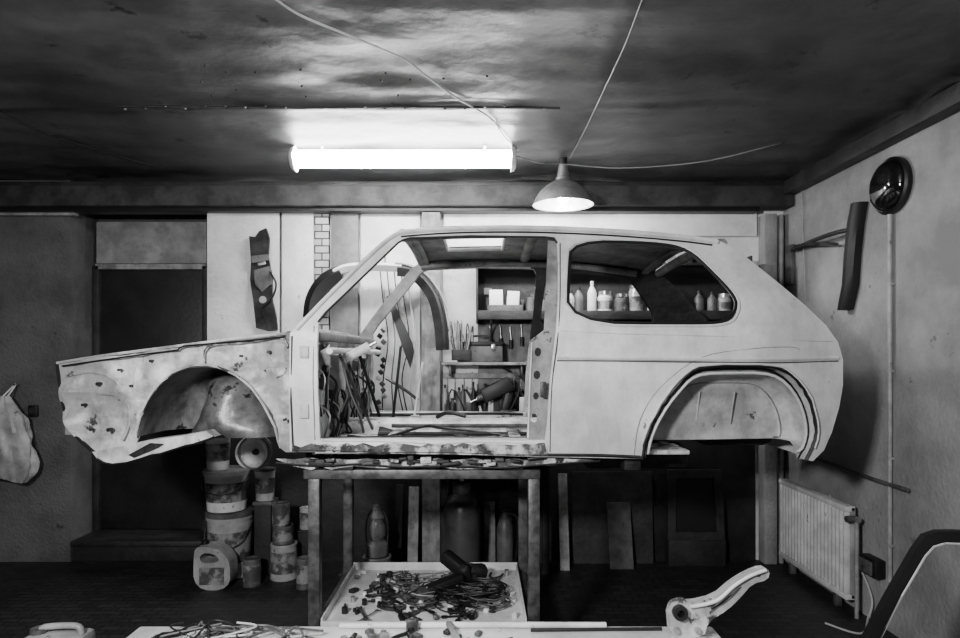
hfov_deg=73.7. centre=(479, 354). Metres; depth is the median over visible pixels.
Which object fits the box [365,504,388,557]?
lantern
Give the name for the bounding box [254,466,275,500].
tin
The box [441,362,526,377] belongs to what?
shelf
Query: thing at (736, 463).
board
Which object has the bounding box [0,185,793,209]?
ceiling beam
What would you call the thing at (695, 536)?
cabinet
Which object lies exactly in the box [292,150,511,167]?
diffuser
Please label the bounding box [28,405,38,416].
wall socket
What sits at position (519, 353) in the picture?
panel
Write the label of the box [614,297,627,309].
jar
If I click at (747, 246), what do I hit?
wall
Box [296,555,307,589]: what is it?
tin
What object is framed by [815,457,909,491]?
pipe
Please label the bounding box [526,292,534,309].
box
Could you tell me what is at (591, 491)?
board
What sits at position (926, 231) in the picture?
wall
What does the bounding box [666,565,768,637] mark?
bracket
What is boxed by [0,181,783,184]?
batten
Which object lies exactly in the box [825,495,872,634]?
lead
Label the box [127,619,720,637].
table
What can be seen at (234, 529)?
plastic bucket
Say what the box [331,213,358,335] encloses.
board
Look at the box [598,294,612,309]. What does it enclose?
jar
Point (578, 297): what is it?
oil bottle
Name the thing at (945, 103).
ceiling beam
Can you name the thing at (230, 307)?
board
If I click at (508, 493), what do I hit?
board
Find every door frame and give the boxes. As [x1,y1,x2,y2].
[93,266,101,530]
[202,266,206,530]
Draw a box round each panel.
[96,222,206,263]
[478,324,531,408]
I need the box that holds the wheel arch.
[644,367,814,459]
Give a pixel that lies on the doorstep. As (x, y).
(103, 544)
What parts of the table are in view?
wire coil, strip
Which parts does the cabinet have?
panel, frame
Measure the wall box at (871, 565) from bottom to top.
0.110 m
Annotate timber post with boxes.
[422,212,440,561]
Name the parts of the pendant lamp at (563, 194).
bulb, lamp shade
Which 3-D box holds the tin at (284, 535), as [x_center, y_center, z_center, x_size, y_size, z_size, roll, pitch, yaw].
[-1.416,1.284,4.600,0.148,0.129,0.148,0,0,0]
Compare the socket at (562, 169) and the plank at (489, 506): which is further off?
the plank at (489, 506)
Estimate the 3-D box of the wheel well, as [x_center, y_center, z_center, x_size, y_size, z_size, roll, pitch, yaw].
[1.194,0.277,3.209,0.701,0.291,0.070,0,0,-6]
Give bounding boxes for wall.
[0,180,206,561]
[280,210,782,559]
[443,213,756,402]
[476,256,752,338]
[783,111,959,637]
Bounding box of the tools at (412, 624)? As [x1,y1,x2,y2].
[341,618,512,637]
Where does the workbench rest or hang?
on the floor
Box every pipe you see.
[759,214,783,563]
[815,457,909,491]
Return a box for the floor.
[0,560,897,637]
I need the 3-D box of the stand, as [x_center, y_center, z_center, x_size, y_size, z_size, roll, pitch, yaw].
[-0.271,1.063,3.735,1.166,1.073,1.330,0,0,0]
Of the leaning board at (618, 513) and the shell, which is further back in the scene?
the leaning board at (618, 513)
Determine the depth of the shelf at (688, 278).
4.93 m
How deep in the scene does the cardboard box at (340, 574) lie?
4.03 m
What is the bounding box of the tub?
[646,368,808,458]
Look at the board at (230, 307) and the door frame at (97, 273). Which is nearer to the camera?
the board at (230, 307)
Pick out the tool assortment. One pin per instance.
(463, 399)
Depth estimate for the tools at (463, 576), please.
3.39 m
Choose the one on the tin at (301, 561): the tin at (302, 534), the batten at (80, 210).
the tin at (302, 534)
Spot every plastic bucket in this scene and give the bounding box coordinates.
[201,465,250,512]
[204,505,253,578]
[205,438,230,470]
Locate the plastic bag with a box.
[0,383,39,482]
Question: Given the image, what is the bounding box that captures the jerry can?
[25,622,95,637]
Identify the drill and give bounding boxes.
[470,367,519,411]
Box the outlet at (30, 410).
[28,408,34,413]
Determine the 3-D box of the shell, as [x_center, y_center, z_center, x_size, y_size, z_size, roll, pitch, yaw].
[-0.145,-0.046,3.800,3.921,1.292,1.640,0,0,0]
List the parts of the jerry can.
tank, handle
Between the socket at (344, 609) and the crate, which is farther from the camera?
the crate
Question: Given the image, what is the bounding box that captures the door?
[860,529,959,637]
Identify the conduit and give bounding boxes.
[887,214,894,581]
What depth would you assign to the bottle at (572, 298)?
4.76 m
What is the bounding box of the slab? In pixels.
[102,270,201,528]
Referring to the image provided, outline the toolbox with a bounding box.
[457,335,502,361]
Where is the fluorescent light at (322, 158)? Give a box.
[288,145,515,171]
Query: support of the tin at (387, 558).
on the floor
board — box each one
[207,213,279,340]
[229,432,754,560]
[282,213,313,332]
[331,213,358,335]
[500,485,517,564]
[558,474,569,570]
[572,472,652,563]
[606,502,633,568]
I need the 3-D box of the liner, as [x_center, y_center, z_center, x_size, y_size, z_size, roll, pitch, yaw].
[-0.756,-0.401,4.796,1.085,0.734,0.272,0,0,0]
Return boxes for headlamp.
[235,437,272,469]
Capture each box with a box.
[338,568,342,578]
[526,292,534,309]
[859,553,885,578]
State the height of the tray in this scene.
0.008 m
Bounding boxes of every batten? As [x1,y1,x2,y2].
[0,105,559,165]
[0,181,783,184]
[0,207,759,214]
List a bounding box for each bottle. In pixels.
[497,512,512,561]
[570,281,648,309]
[570,290,574,307]
[574,287,582,309]
[587,281,596,309]
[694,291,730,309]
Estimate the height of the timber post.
2.685 m
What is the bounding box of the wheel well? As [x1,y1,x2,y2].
[669,382,781,437]
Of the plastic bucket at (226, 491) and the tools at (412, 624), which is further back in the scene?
the plastic bucket at (226, 491)
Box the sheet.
[361,214,419,410]
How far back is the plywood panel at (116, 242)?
5.24 m
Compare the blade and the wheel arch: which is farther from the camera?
the blade
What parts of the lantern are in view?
tank, globe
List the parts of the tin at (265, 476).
lid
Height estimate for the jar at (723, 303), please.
0.130 m
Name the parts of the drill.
motor, cord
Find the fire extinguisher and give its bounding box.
[497,507,517,561]
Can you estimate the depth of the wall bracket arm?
4.80 m
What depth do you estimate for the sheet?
4.95 m
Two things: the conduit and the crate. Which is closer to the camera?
the conduit
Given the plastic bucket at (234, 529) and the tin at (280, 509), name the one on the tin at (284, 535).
the tin at (280, 509)
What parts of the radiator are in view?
plate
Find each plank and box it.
[407,486,418,561]
[484,501,494,561]
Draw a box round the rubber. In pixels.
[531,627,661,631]
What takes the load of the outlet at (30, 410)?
attached to the wall socket at (33, 410)
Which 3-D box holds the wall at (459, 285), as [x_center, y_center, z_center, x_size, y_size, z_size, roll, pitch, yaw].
[0.930,-0.286,4.978,2.434,1.737,0.035,0,0,0]
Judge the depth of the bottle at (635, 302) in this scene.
4.73 m
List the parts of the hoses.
blade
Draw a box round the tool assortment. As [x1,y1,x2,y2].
[442,382,524,411]
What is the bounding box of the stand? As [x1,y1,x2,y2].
[303,459,539,626]
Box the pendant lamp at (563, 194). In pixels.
[533,157,593,211]
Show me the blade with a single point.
(854, 233)
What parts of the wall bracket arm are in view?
plate, arm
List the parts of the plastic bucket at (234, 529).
lid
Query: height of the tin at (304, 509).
0.158 m
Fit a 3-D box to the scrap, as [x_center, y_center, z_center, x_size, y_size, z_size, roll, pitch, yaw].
[-1.644,-0.577,4.867,0.231,0.788,0.115,0,0,0]
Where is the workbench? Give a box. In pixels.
[440,457,548,574]
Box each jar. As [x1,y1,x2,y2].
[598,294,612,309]
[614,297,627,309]
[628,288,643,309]
[717,297,730,309]
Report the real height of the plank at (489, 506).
0.474 m
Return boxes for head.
[95,264,206,269]
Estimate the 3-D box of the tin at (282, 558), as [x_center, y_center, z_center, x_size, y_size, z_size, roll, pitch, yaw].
[-1.409,1.474,4.600,0.192,0.252,0.192,0,0,0]
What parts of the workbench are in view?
leg, leg, leg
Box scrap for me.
[249,228,277,330]
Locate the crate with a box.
[252,497,278,573]
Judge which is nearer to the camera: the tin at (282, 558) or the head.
the tin at (282, 558)
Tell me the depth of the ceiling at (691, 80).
3.18 m
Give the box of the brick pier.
[314,214,329,329]
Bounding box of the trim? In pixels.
[0,213,78,215]
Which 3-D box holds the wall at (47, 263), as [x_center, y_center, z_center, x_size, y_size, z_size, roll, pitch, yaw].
[-3.265,0.125,5.175,2.270,2.950,0.450,0,0,0]
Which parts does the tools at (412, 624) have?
plier handle, plier handle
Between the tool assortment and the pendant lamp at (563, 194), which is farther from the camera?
the tool assortment
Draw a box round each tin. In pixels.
[243,555,260,587]
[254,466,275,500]
[270,539,297,581]
[272,501,289,526]
[272,522,293,545]
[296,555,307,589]
[297,528,307,556]
[300,506,307,529]
[362,552,390,561]
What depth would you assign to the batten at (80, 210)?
4.85 m
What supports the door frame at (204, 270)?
attached to the wall at (47, 263)
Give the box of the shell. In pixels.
[55,225,842,469]
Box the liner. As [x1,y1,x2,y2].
[303,257,450,349]
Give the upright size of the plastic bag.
0.740 m
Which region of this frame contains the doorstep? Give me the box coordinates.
[70,529,206,560]
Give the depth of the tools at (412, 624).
2.11 m
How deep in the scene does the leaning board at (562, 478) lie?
4.82 m
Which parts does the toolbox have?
handle, lid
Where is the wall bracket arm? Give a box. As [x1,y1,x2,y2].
[785,228,846,284]
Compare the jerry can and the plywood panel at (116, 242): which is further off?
the plywood panel at (116, 242)
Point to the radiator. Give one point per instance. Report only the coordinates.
(819, 532)
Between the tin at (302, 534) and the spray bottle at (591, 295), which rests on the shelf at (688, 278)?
the spray bottle at (591, 295)
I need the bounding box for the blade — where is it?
[837,201,867,309]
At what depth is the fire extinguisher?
4.56 m
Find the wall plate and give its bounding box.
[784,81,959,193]
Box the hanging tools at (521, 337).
[446,324,523,399]
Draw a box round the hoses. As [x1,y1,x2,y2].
[375,271,418,410]
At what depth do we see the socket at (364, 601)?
3.33 m
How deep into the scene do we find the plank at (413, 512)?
4.85 m
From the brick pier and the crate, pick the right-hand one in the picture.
the brick pier
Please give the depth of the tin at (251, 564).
4.40 m
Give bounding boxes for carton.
[484,256,699,322]
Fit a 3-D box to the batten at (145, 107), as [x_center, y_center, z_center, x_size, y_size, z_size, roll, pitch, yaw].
[-1.110,-1.333,3.953,3.087,0.023,1.113,0,0,0]
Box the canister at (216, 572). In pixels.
[193,539,237,589]
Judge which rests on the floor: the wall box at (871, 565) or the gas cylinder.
the gas cylinder
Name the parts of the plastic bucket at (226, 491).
lid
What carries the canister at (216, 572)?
on the floor
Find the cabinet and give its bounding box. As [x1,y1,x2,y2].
[665,469,725,565]
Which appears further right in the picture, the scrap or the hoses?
the hoses
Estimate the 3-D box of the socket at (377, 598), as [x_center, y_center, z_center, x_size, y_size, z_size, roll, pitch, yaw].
[-0.532,1.288,3.356,0.033,0.030,0.033,0,0,0]
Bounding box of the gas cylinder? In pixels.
[444,479,479,561]
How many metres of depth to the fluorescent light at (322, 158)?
4.03 m
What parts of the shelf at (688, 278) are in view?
panel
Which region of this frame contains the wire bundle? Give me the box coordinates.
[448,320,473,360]
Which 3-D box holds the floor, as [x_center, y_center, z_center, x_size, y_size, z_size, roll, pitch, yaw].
[-0.990,1.650,1.700,7.020,0.100,7.600,0,0,0]
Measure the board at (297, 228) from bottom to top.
1.726 m
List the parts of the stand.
leg, shelf rail, leg, rail, leg, shelf rail, leg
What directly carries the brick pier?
attached to the wall at (747, 246)
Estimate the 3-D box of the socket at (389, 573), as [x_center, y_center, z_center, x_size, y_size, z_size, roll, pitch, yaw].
[-0.531,1.288,3.760,0.037,0.030,0.037,0,0,0]
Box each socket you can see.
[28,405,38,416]
[342,606,347,613]
[362,598,366,605]
[375,597,381,604]
[386,571,392,577]
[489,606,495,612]
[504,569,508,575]
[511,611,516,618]
[557,164,568,176]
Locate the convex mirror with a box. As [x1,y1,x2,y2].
[868,156,912,214]
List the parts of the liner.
liner leg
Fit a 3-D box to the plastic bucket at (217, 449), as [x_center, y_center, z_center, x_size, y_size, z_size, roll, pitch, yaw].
[-1.904,0.694,4.650,0.183,0.267,0.183,0,0,0]
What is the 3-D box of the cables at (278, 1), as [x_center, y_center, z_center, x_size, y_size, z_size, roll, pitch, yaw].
[0.686,-0.983,3.611,1.400,1.173,3.745,0,0,38]
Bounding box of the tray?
[326,570,523,620]
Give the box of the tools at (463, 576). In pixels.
[342,549,516,621]
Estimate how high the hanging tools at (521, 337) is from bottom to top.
0.650 m
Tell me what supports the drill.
on the workbench
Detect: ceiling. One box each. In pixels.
[0,0,959,180]
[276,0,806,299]
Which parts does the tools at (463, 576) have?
plier handle, plier handle, plier handle, plier handle, plier handle, plier handle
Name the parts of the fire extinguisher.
lever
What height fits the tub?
0.449 m
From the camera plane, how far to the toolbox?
4.78 m
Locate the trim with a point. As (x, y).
(1, 214)
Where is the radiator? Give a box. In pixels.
[779,479,861,618]
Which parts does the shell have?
nose cross panel, rail, cowl panel, windscreen sill, pedal arm, pedal arm, underbody rail, handbrake lever, seat rail, seat rail, sunroof frame, drip rail, cant rail, panel, cant rail, post, latch plate, panel, fuel tank, tail panel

